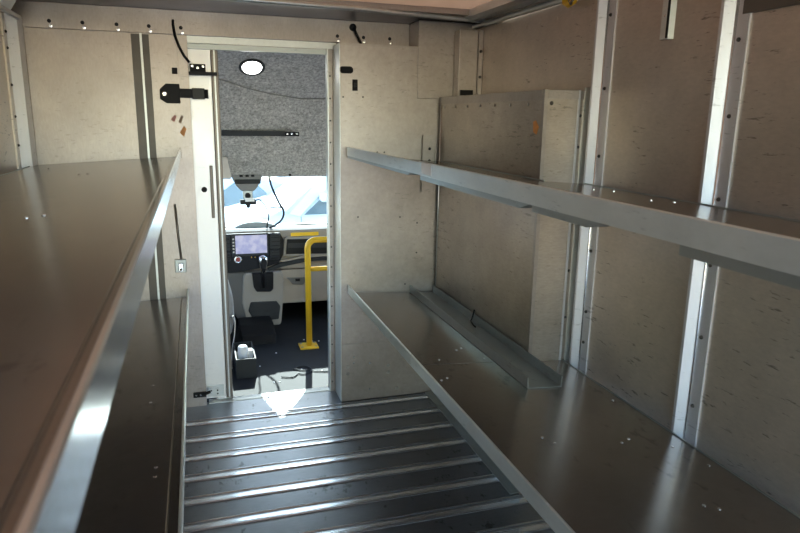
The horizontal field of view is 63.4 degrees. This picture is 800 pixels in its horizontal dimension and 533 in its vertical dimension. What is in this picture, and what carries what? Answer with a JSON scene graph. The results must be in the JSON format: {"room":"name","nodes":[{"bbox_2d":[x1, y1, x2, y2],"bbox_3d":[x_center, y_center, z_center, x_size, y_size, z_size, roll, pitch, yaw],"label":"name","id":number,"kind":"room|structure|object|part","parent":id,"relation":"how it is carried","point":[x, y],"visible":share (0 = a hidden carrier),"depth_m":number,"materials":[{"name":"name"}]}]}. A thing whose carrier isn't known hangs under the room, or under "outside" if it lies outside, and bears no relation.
{"room":"vehicle interior","nodes":[
{"label":"vehicle interior","id":0,"kind":"room"},
{"bbox_2d":[0,24,16,174],"bbox_3d":[-1.177,0.259,1.137,0.030,2.250,4.700,-3,13,-17],"label":"wall","id":1,"kind":"structure","parent":0,"point":[8,163],"depth_m":2.85,"materials":[{"name":"metal"}]},
{"bbox_2d":[0,0,15,9],"bbox_3d":[-1.054,-0.691,0.771,0.090,0.110,4.360,-3,13,-17],"label":"trim","id":2,"kind":"structure","parent":1,"relation":"attached to","point":[8,4],"depth_m":2.74,"materials":[{"name":"metal"}]},
{"bbox_2d":[0,4,20,18],"bbox_3d":[-1.641,-1.066,2.690,0.020,0.015,0.440,-3,13,-17],"label":"trim","id":3,"kind":"structure","parent":1,"relation":"attached to","point":[4,9],"depth_m":2.73,"materials":[{"name":"metal"}]},
{"bbox_2d":[0,11,37,168],"bbox_3d":[-1.757,-0.803,2.990,0.055,0.685,0.152,-3,13,-17],"label":"wall post","id":4,"kind":"object","parent":1,"relation":"attached to","point":[11,28],"visible":0.87,"depth_m":2.97,"materials":[{"name":"metal"}]},
{"bbox_2d":[0,147,180,532],"bbox_3d":[-0.832,-0.089,1.298,0.680,0.106,4.145,-3,13,-17],"label":"shelf","id":5,"kind":"object","parent":1,"relation":"attached to","point":[78,241],"visible":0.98,"depth_m":0.69,"materials":[{"name":"metal"}]},
{"bbox_2d":[74,289,188,532],"bbox_3d":[-0.845,0.633,1.462,0.676,0.092,4.145,-3,13,-17],"label":"shelf","id":6,"kind":"object","parent":1,"relation":"attached to","point":[136,483],"visible":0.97,"depth_m":1.96,"materials":[{"name":"metal"}]},
{"bbox_2d":[23,27,337,406],"bbox_3d":[-0.739,-0.280,3.545,2.270,2.140,0.047,-3,13,-17],"label":"wall","id":7,"kind":"structure","parent":0,"point":[95,95],"depth_m":3.20,"materials":[{"name":"wood"}]},
{"bbox_2d":[172,68,176,73],"bbox_3d":[-1.125,-0.977,3.231,0.026,0.030,0.017,-3,13,-17],"label":"switch","id":8,"kind":"object","parent":7,"relation":"attached to","point":[174,70],"visible":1,"depth_m":3.22,"materials":[{"name":"black plastic"}]},
{"bbox_2d":[174,204,186,272],"bbox_3d":[-1.162,-0.145,3.404,0.057,0.363,0.035,-3,13,-17],"label":"rod","id":9,"kind":"object","parent":7,"relation":"attached to","point":[180,264],"visible":1,"depth_m":3.42,"materials":[{"name":"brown metal"}]},
{"bbox_3d":[-1.165,-0.155,3.409,0.031,0.346,0.013,-2,13,-11],"label":"rod","id":10,"kind":"part","parent":9,"relation":"part of","materials":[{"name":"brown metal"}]},
{"bbox_2d":[171,19,189,62],"bbox_3d":[-1.084,-1.113,3.204,0.080,0.204,0.026,-3,13,-17],"label":"cable","id":11,"kind":"object","parent":7,"relation":"hanging from","point":[172,21],"visible":1,"depth_m":3.19,"materials":[{"name":"black plastic"}]},
{"bbox_2d":[177,35,188,76],"bbox_3d":[-1.085,-1.050,3.233,0.047,0.200,0.005,-3,13,-17],"label":"plate","id":12,"kind":"object","parent":7,"relation":"attached to","point":[182,63],"visible":1,"depth_m":3.23,"materials":[{"name":"metal"}]},
{"bbox_2d":[180,126,185,135],"bbox_3d":[-1.109,-0.692,3.312,0.034,0.055,0.001,-3,13,-17],"label":"sticker","id":13,"kind":"object","parent":7,"relation":"attached to","point":[183,130],"visible":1,"depth_m":3.31,"materials":[{"name":"orange paper"}]},
{"bbox_2d":[160,84,208,103],"bbox_3d":[-1.091,-0.873,3.277,0.233,0.095,0.058,-3,13,-17],"label":"latch","id":14,"kind":"object","parent":7,"relation":"attached to","point":[169,93],"visible":1,"depth_m":3.25,"materials":[{"name":"black plastic"}]},
{"bbox_2d":[193,390,210,397],"bbox_3d":[-1.109,0.716,3.631,0.095,0.038,0.020,-3,13,-17],"label":"latch","id":15,"kind":"object","parent":7,"relation":"attached to","point":[197,394],"visible":1,"depth_m":3.63,"materials":[{"name":"black metal"}]},
{"bbox_3d":[-1.123,0.720,3.633,0.070,0.030,0.009,-3,13,-17],"label":"plate","id":16,"kind":"part","parent":15,"relation":"part of","materials":[{"name":"black plastic"}]},
{"bbox_2d":[189,64,216,75],"bbox_3d":[-0.993,-0.991,3.260,0.137,0.055,0.023,-3,13,-17],"label":"door stop","id":17,"kind":"object","parent":7,"relation":"attached to","point":[195,69],"visible":1,"depth_m":3.25,"materials":[{"name":"black plastic"}]},
{"bbox_3d":[-1.018,-0.999,3.258,0.076,0.038,0.008,-3,13,-17],"label":"plate","id":18,"kind":"part","parent":17,"relation":"part of","materials":[{"name":"black plastic"}]},
{"bbox_3d":[-0.993,-0.972,3.264,0.137,0.017,0.023,-3,13,-17],"label":"arm","id":19,"kind":"part","parent":17,"relation":"part of","materials":[{"name":"grey metal"}]},
{"bbox_2d":[11,0,409,45],"bbox_3d":[-0.879,-1.217,3.270,1.939,0.115,0.048,-3,13,-17],"label":"trim","id":20,"kind":"structure","parent":7,"relation":"attached to","point":[34,14],"depth_m":3.22,"materials":[{"name":"metal"}]},
{"bbox_2d":[188,49,232,397],"bbox_3d":[-1.161,-0.183,3.475,0.434,1.940,0.049,-3,13,-17],"label":"door","id":21,"kind":"structure","parent":7,"relation":"in","point":[205,113],"depth_m":3.50,"materials":[{"name":"metal"}]},
{"bbox_3d":[-1.003,-0.398,3.458,0.016,0.280,0.014,-3,13,-17],"label":"pull handle","id":22,"kind":"part","parent":21,"relation":"part of","materials":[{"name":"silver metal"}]},
{"bbox_2d":[21,0,475,23],"bbox_3d":[-0.672,-1.265,3.151,2.270,0.042,0.390,-3,13,-17],"label":"trim","id":23,"kind":"structure","parent":7,"relation":"attached to","point":[218,6],"depth_m":3.14,"materials":[{"name":"metal"}]},
{"bbox_2d":[187,43,325,54],"bbox_3d":[-0.712,-1.131,3.378,0.757,0.025,0.042,-3,13,-17],"label":"trim","id":24,"kind":"structure","parent":7,"relation":"attached to","point":[189,45],"depth_m":3.35,"materials":[{"name":"metal"}]},
{"bbox_2d":[187,36,335,48],"bbox_3d":[-0.709,-1.160,3.366,0.757,0.033,0.055,-3,13,-17],"label":"trim","id":25,"kind":"structure","parent":7,"relation":"attached to","point":[190,39],"depth_m":3.33,"materials":[{"name":"metal"}]},
{"bbox_2d":[209,387,329,403],"bbox_3d":[-0.745,0.772,3.817,0.730,0.048,0.055,-3,13,-17],"label":"trim","id":26,"kind":"structure","parent":7,"relation":"attached to","point":[320,389],"depth_m":3.80,"materials":[{"name":"metal"}]},
{"bbox_2d":[325,47,330,391],"bbox_3d":[-0.407,-0.212,3.675,0.006,1.960,0.052,-3,13,-17],"label":"trim","id":27,"kind":"structure","parent":7,"relation":"attached to","point":[326,55],"depth_m":3.65,"materials":[{"name":"metal"}]},
{"bbox_2d":[328,49,334,390],"bbox_3d":[-0.393,-0.213,3.680,0.036,1.960,0.031,-3,13,-17],"label":"trim","id":28,"kind":"structure","parent":7,"relation":"attached to","point":[330,51],"depth_m":3.65,"materials":[{"name":"metal"}]},
{"bbox_2d":[349,23,356,30],"bbox_3d":[-0.248,-1.268,3.433,0.040,0.040,0.010,-3,13,-17],"label":"grommet","id":29,"kind":"object","parent":7,"relation":"attached to","point":[352,25],"visible":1,"depth_m":3.43,"materials":[{"name":"black plastic"}]},
{"bbox_2d":[409,20,476,98],"bbox_3d":[0.227,-1.122,3.558,0.331,0.395,0.188,-3,13,-17],"label":"trim","id":30,"kind":"structure","parent":7,"relation":"attached to","point":[435,40],"depth_m":3.45,"materials":[{"name":"metal"}]},
{"bbox_2d":[207,300,327,401],"bbox_3d":[-1.033,0.553,4.926,2.650,0.050,2.268,-3,13,-17],"label":"floor","id":31,"kind":"structure","parent":0,"point":[291,331],"depth_m":4.51,"materials":[{"name":"black rubber"}]},
{"bbox_2d":[228,281,233,333],"bbox_3d":[-1.432,0.223,4.510,0.519,0.768,0.300,-3,13,-17],"label":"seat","id":32,"kind":"object","parent":31,"relation":"on","point":[231,304],"visible":0.12,"depth_m":4.46,"materials":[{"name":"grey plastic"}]},
{"bbox_2d":[230,316,235,368],"bbox_3d":[-1.123,0.501,4.359,0.039,0.298,0.257,-2,13,-13],"label":"cord","id":33,"kind":"object","parent":31,"relation":"on","point":[234,323],"visible":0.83,"depth_m":4.41,"materials":[{"name":"rubber"}]},
{"bbox_2d":[233,341,256,378],"bbox_3d":[-1.024,0.613,4.264,0.125,0.130,0.330,-3,13,-17],"label":"caddy","id":34,"kind":"object","parent":31,"relation":"on","point":[244,368],"visible":0.84,"depth_m":4.12,"materials":[{"name":"grey plastic"}]},
{"bbox_2d":[238,345,247,358],"bbox_3d":[-1.016,0.596,4.192,0.063,0.172,0.063,-3,13,-17],"label":"paper roll","id":35,"kind":"object","parent":34,"relation":"in","point":[242,349],"visible":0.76,"depth_m":4.16,"materials":[{"name":"white paper"}]},
{"bbox_2d":[248,348,252,357],"bbox_3d":[-0.971,0.606,4.215,0.023,0.143,0.050,-3,13,-17],"label":"card","id":36,"kind":"object","parent":34,"relation":"in","point":[250,351],"visible":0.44,"depth_m":4.18,"materials":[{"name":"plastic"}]},
{"bbox_2d":[228,255,282,324],"bbox_3d":[-1.132,0.191,5.054,0.452,0.594,0.243,-3,13,-17],"label":"console","id":37,"kind":"object","parent":31,"relation":"on","point":[255,293],"visible":0.92,"depth_m":5.08,"materials":[{"name":"grey plastic"}]},
{"bbox_3d":[-1.298,0.229,5.103,0.159,0.389,0.069,-3,13,-17],"label":"knee panel","id":38,"kind":"part","parent":37,"relation":"part of","materials":[{"name":"plastic"}]},
{"bbox_3d":[-1.072,0.122,5.063,0.164,0.154,0.040,-3,13,-17],"label":"gate panel","id":39,"kind":"part","parent":37,"relation":"part of","materials":[{"name":"black plastic"}]},
{"bbox_3d":[-1.055,0.084,5.004,0.032,0.176,0.064,-3,13,-17],"label":"gear lever","id":40,"kind":"part","parent":37,"relation":"part of","materials":[{"name":"black plastic"}]},
{"bbox_2d":[238,316,276,344],"bbox_3d":[-1.087,0.482,4.920,0.250,0.090,0.415,-3,13,-17],"label":"engine cover","id":41,"kind":"object","parent":31,"relation":"on","point":[260,329],"visible":0.93,"depth_m":4.83,"materials":[{"name":"black plastic"}]},
{"bbox_2d":[281,366,327,377],"bbox_3d":[-0.620,0.683,4.247,0.332,0.008,0.178,-3,13,-17],"label":"cord","id":42,"kind":"object","parent":31,"relation":"on","point":[311,370],"visible":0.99,"depth_m":4.24,"materials":[{"name":"grey plastic"}]},
{"bbox_2d":[298,236,326,349],"bbox_3d":[-0.469,0.178,4.678,0.531,0.810,0.120,-3,13,-17],"label":"grab bar","id":43,"kind":"object","parent":31,"relation":"on","point":[308,344],"visible":0.56,"depth_m":4.60,"materials":[{"name":"yellow paint"}]},
{"bbox_3d":[-0.666,0.576,4.708,0.132,0.014,0.120,-3,13,-17],"label":"plate","id":44,"kind":"part","parent":43,"relation":"part of","materials":[{"name":"yellow paint"}]},
{"bbox_2d":[218,51,325,176],"bbox_3d":[-0.891,-1.175,4.259,2.811,1.278,1.640,-3,13,-17],"label":"headliner","id":45,"kind":"object","parent":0,"point":[289,95],"visible":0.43,"depth_m":4.36,"materials":[{"name":"grey fabric"}]},
{"bbox_2d":[222,157,230,178],"bbox_3d":[-1.274,-0.689,4.519,0.180,0.155,0.020,-3,13,-17],"label":"sun visor","id":46,"kind":"object","parent":45,"relation":"attached to","point":[226,170],"visible":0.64,"depth_m":4.53,"materials":[{"name":"plastic"}]},
{"bbox_2d":[232,174,261,207],"bbox_3d":[-1.125,-0.558,4.772,0.221,0.257,0.075,-3,13,-17],"label":"pod","id":47,"kind":"object","parent":45,"relation":"hanging from","point":[249,183],"visible":0.99,"depth_m":4.74,"materials":[{"name":"grey plastic"}]},
{"bbox_2d":[239,59,264,75],"bbox_3d":[-0.905,-1.219,3.958,0.159,0.096,0.136,-3,13,-17],"label":"dome lamp","id":48,"kind":"object","parent":45,"relation":"attached to","point":[250,67],"visible":1,"depth_m":3.94,"materials":[{"name":"grey plastic"}]},
{"bbox_2d":[221,130,298,135],"bbox_3d":[-1.139,-0.908,4.405,0.895,0.036,0.096,-3,13,-17],"label":"bar","id":49,"kind":"object","parent":45,"relation":"attached to","point":[223,132],"visible":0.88,"depth_m":4.41,"materials":[{"name":"grey plastic"}]},
{"bbox_3d":[-0.751,-0.918,4.488,0.105,0.030,0.016,-3,13,-17],"label":"plate","id":50,"kind":"part","parent":49,"relation":"part of","materials":[{"name":"black plastic"}]},
{"bbox_2d":[183,390,554,532],"bbox_3d":[-0.081,1.280,1.672,2.330,0.055,4.600,-3,13,-17],"label":"floor","id":51,"kind":"structure","parent":0,"point":[316,462],"depth_m":2.99,"materials":[{"name":"metal"}]},
{"bbox_2d":[333,43,439,401],"bbox_3d":[0.010,-0.217,3.694,0.750,1.966,0.182,-3,13,-17],"label":"wall panel","id":52,"kind":"object","parent":51,"relation":"on","point":[385,226],"visible":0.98,"depth_m":3.55,"materials":[{"name":"wood"}]},
{"bbox_2d":[352,79,357,90],"bbox_3d":[-0.233,-0.941,3.359,0.028,0.057,0.005,-3,13,-17],"label":"switch","id":53,"kind":"object","parent":52,"relation":"attached to","point":[354,81],"depth_m":3.35,"materials":[{"name":"grey plastic"}]},
{"bbox_2d":[353,27,361,43],"bbox_3d":[-0.227,-1.224,3.439,0.059,0.100,0.021,2,13,6],"label":"cable","id":54,"kind":"object","parent":52,"relation":"on","point":[354,29],"visible":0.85,"depth_m":3.43,"materials":[{"name":"black plastic"}]},
{"bbox_3d":[-0.090,0.596,3.765,0.503,0.346,0.004,-3,13,-17],"label":"kick plate","id":55,"kind":"part","parent":52,"relation":"part of","materials":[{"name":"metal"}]},
{"bbox_2d":[425,87,589,494],"bbox_3d":[0.447,0.033,3.187,0.243,1.727,1.128,-3,13,-17],"label":"cover","id":56,"kind":"object","parent":51,"relation":"on","point":[515,267],"visible":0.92,"depth_m":2.77,"materials":[{"name":"plywood"}]},
{"bbox_2d":[348,285,493,365],"bbox_3d":[0.119,0.256,3.138,0.509,0.098,1.117,-3,13,-17],"label":"shelf","id":57,"kind":"object","parent":56,"relation":"attached to","point":[409,325],"visible":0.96,"depth_m":2.98,"materials":[{"name":"metal"}]},
{"bbox_2d":[410,285,562,388],"bbox_3d":[0.332,0.278,3.057,0.147,0.055,1.398,-3,13,-17],"label":"channel","id":58,"kind":"object","parent":57,"relation":"on","point":[531,372],"visible":1,"depth_m":2.84,"materials":[{"name":"metal"}]},
{"bbox_2d":[470,310,475,327],"bbox_3d":[0.353,0.251,3.129,0.023,0.062,0.102,1,13,2],"label":"scrap","id":59,"kind":"object","parent":58,"relation":"in","point":[473,310],"visible":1,"depth_m":3.17,"materials":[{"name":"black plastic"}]},
{"bbox_2d":[347,135,544,191],"bbox_3d":[0.136,-0.427,2.955,0.513,0.308,1.170,-3,13,-17],"label":"shelf","id":60,"kind":"object","parent":56,"relation":"attached to","point":[401,165],"depth_m":2.94,"materials":[{"name":"metal"}]},
{"bbox_3d":[0.159,-0.564,3.555,0.076,0.308,0.009,-3,13,-17],"label":"angle bracket","id":61,"kind":"part","parent":60,"relation":"part of","materials":[{"name":"grey metal"}]},
{"bbox_2d":[453,30,483,95],"bbox_3d":[0.365,-1.081,3.455,0.128,0.333,0.096,-3,13,-17],"label":"post","id":62,"kind":"object","parent":56,"relation":"on","point":[467,47],"visible":0.88,"depth_m":3.43,"materials":[{"name":"metal"}]},
{"bbox_3d":[0.375,0.043,3.173,0.006,1.712,1.116,-3,13,-17],"label":"panel","id":63,"kind":"part","parent":56,"relation":"part of","materials":[{"name":"wood"}]},
{"bbox_2d":[533,120,538,134],"bbox_3d":[0.532,-0.545,2.540,0.001,0.055,0.045,-3,13,-17],"label":"sticker","id":64,"kind":"object","parent":56,"relation":"attached to","point":[535,125],"visible":1,"depth_m":2.54,"materials":[{"name":"orange paper"}]},
{"bbox_3d":[0.632,0.160,2.680,0.198,1.712,0.004,-3,13,-17],"label":"panel","id":65,"kind":"part","parent":56,"relation":"part of","materials":[{"name":"wood"}]},
{"bbox_2d":[344,0,492,8],"bbox_3d":[-0.050,-0.854,1.193,2.330,0.050,4.620,-3,13,-17],"label":"ceiling","id":66,"kind":"structure","parent":0,"point":[460,4],"depth_m":3.10,"materials":[{"name":"beige"}]},
{"bbox_2d":[476,0,799,515],"bbox_3d":[1.018,0.141,1.809,0.032,2.250,4.700,-3,13,-17],"label":"wall","id":67,"kind":"structure","parent":0,"point":[660,92],"depth_m":2.06,"materials":[{"name":"plywood"}]},
{"bbox_2d":[220,0,484,22],"bbox_3d":[-0.602,-1.200,2.942,2.280,0.031,0.073,-4,14,-22],"label":"trim","id":68,"kind":"structure","parent":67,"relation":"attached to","point":[272,2],"depth_m":3.07,"materials":[{"name":"metal"}]},
{"bbox_2d":[465,0,542,20],"bbox_3d":[1.021,-0.828,1.368,0.125,0.045,4.300,-3,13,-17],"label":"trim","id":69,"kind":"structure","parent":67,"relation":"attached to","point":[493,8],"depth_m":3.04,"materials":[{"name":"metal"}]},
{"bbox_2d":[472,0,568,29],"bbox_3d":[1.030,-0.818,1.492,0.026,0.030,4.520,-3,13,-17],"label":"trim","id":70,"kind":"structure","parent":67,"relation":"attached to","point":[547,4],"depth_m":2.98,"materials":[{"name":"metal"}]},
{"bbox_2d":[562,0,576,7],"bbox_3d":[0.675,-1.060,2.559,0.035,0.070,0.124,-3,13,-17],"label":"strap","id":71,"kind":"object","parent":67,"relation":"hanging from","point":[566,3],"visible":1,"depth_m":2.56,"materials":[{"name":"yellow fabric"}]},
{"bbox_2d":[569,0,617,373],"bbox_3d":[0.740,-0.001,2.587,0.034,2.070,0.088,-3,13,-17],"label":"wall post","id":72,"kind":"object","parent":67,"relation":"attached to","point":[606,13],"visible":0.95,"depth_m":2.49,"materials":[{"name":"metal"}]},
{"bbox_2d":[411,355,799,532],"bbox_3d":[0.791,0.692,1.308,0.677,0.109,2.862,-3,13,-17],"label":"shelf","id":73,"kind":"object","parent":67,"relation":"attached to","point":[586,459],"visible":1,"depth_m":1.88,"materials":[{"name":"metal"}]},
{"bbox_2d":[418,161,799,289],"bbox_3d":[0.807,-0.034,1.114,0.684,0.110,2.808,-3,13,-17],"label":"shelf","id":74,"kind":"object","parent":67,"relation":"attached to","point":[758,245],"visible":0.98,"depth_m":1.29,"materials":[{"name":"metal"}]},
{"bbox_2d":[421,163,430,175],"bbox_3d":[0.090,-0.335,2.230,0.001,0.037,0.100,-3,13,-17],"label":"paper label","id":75,"kind":"object","parent":74,"relation":"attached to","point":[425,168],"visible":1,"depth_m":2.23,"materials":[{"name":"white paper"}]},
{"bbox_2d":[659,0,676,39],"bbox_3d":[0.860,-0.834,2.072,0.021,0.203,0.050,-3,13,-17],"label":"channel","id":76,"kind":"object","parent":67,"relation":"attached to","point":[669,6],"visible":1,"depth_m":2.07,"materials":[{"name":"metal"}]},
{"bbox_2d":[671,0,751,446],"bbox_3d":[0.925,0.135,2.008,0.034,2.070,0.088,-3,13,-17],"label":"wall post","id":77,"kind":"object","parent":67,"relation":"attached to","point":[734,26],"visible":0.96,"depth_m":1.92,"materials":[{"name":"metal"}]},
{"bbox_2d":[742,0,799,13],"bbox_3d":[1.334,-0.509,0.599,0.008,0.173,2.545,-3,13,-17],"label":"trim","id":78,"kind":"structure","parent":67,"relation":"attached to","point":[750,6],"depth_m":1.73,"materials":[{"name":"brown wood"}]},
{"bbox_3d":[-1.345,0.376,6.015,2.810,1.540,0.040,-3,13,-17],"label":"wall","id":79,"kind":"structure","parent":0,"visible":0},
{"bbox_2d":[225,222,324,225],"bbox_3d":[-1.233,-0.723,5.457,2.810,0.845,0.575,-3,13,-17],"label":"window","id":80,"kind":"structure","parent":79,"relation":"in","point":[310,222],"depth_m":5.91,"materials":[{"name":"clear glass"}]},
{"bbox_2d":[225,219,327,302],"bbox_3d":[-1.198,-0.054,5.453,2.803,0.725,0.890,-3,13,-17],"label":"dashboard","id":81,"kind":"object","parent":79,"relation":"attached to","point":[283,245],"visible":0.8,"depth_m":5.12,"materials":[{"name":"plastic"}]},
{"bbox_2d":[226,236,229,249],"bbox_3d":[-1.335,-0.177,4.916,0.087,0.112,0.011,-3,13,-17],"label":"vent","id":82,"kind":"object","parent":81,"relation":"attached to","point":[227,237],"depth_m":4.92,"materials":[{"name":"black plastic"}]},
{"bbox_2d":[227,253,230,260],"bbox_3d":[-1.337,-0.070,4.940,0.087,0.064,0.011,-3,13,-17],"label":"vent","id":83,"kind":"object","parent":81,"relation":"attached to","point":[228,254],"depth_m":4.94,"materials":[{"name":"black plastic"}]},
{"bbox_3d":[-1.152,-0.168,4.975,0.275,0.177,0.017,-3,13,-17],"label":"screen frame","id":84,"kind":"part","parent":81,"relation":"part of","materials":[{"name":"grey plastic"}]},
{"bbox_2d":[231,219,276,228],"bbox_3d":[-1.173,-0.333,5.226,0.365,0.080,0.160,-3,13,-17],"label":"hood","id":85,"kind":"object","parent":81,"relation":"attached to","point":[249,223],"depth_m":5.16,"materials":[{"name":"white metal"}]},
{"bbox_2d":[256,199,268,227],"bbox_3d":[-1.025,-0.398,4.943,0.074,0.255,0.226,3,13,8],"label":"cable","id":86,"kind":"object","parent":81,"relation":"on","point":[256,199],"visible":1,"depth_m":4.90,"materials":[{"name":"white plastic"}]},
{"bbox_2d":[270,250,279,259],"bbox_3d":[-0.975,-0.090,5.051,0.072,0.075,0.011,-3,13,-17],"label":"vent","id":87,"kind":"object","parent":81,"relation":"attached to","point":[274,254],"depth_m":5.04,"materials":[{"name":"black plastic"}]},
{"bbox_2d":[270,234,279,247],"bbox_3d":[-0.971,-0.197,5.027,0.079,0.112,0.011,-3,13,-17],"label":"vent","id":88,"kind":"object","parent":81,"relation":"attached to","point":[274,238],"depth_m":5.02,"materials":[{"name":"black plastic"}]},
{"bbox_2d":[268,177,284,227],"bbox_3d":[-0.953,-0.485,4.970,0.120,0.421,0.194,-3,13,-17],"label":"cable","id":89,"kind":"object","parent":81,"relation":"on","point":[270,182],"visible":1,"depth_m":4.92,"materials":[{"name":"black plastic"}]},
{"bbox_3d":[-0.824,0.115,5.192,0.167,0.063,0.018,-3,13,-17],"label":"handle","id":90,"kind":"part","parent":81,"relation":"part of","materials":[{"name":"plastic"}]},
{"bbox_3d":[-0.627,-0.022,5.253,0.682,0.040,0.037,-3,13,-17],"label":"panel","id":91,"kind":"part","parent":81,"relation":"part of","materials":[{"name":"plastic"}]},
{"bbox_3d":[-0.563,-0.083,5.215,0.788,0.052,0.034,-3,13,-17],"label":"trim rail","id":92,"kind":"part","parent":81,"relation":"part of","materials":[{"name":"plastic"}]},
{"bbox_2d":[283,236,326,255],"bbox_3d":[-0.555,-0.170,5.208,0.769,0.173,0.025,-3,13,-17],"label":"tray","id":93,"kind":"object","parent":81,"relation":"on","point":[292,245],"depth_m":5.12,"materials":[{"name":"black plastic"}]},
{"label":"outside","id":94,"kind":"structure","parent":0,"visible":0},
{"bbox_3d":[-0.039,2.461,0.564,80.000,0.050,80.000,-3,13,-17],"label":"ground","id":95,"kind":"structure","parent":94,"visible":0},
{"bbox_2d":[223,177,287,206],"bbox_3d":[-3.559,-1.003,11.954,6.482,1.527,1.620,-3,13,-17],"label":"parked car","id":96,"kind":"object","parent":95,"relation":"on","point":[233,194],"visible":0.02,"depth_m":11.30,"materials":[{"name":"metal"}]},
{"bbox_2d":[225,176,326,224],"bbox_3d":[-1.160,-0.565,9.241,5.736,1.959,1.880,-3,13,-17],"label":"parked car","id":97,"kind":"object","parent":95,"relation":"on","point":[303,199],"visible":0.11,"depth_m":8.44,"materials":[{"name":"white paint"}]}
]}

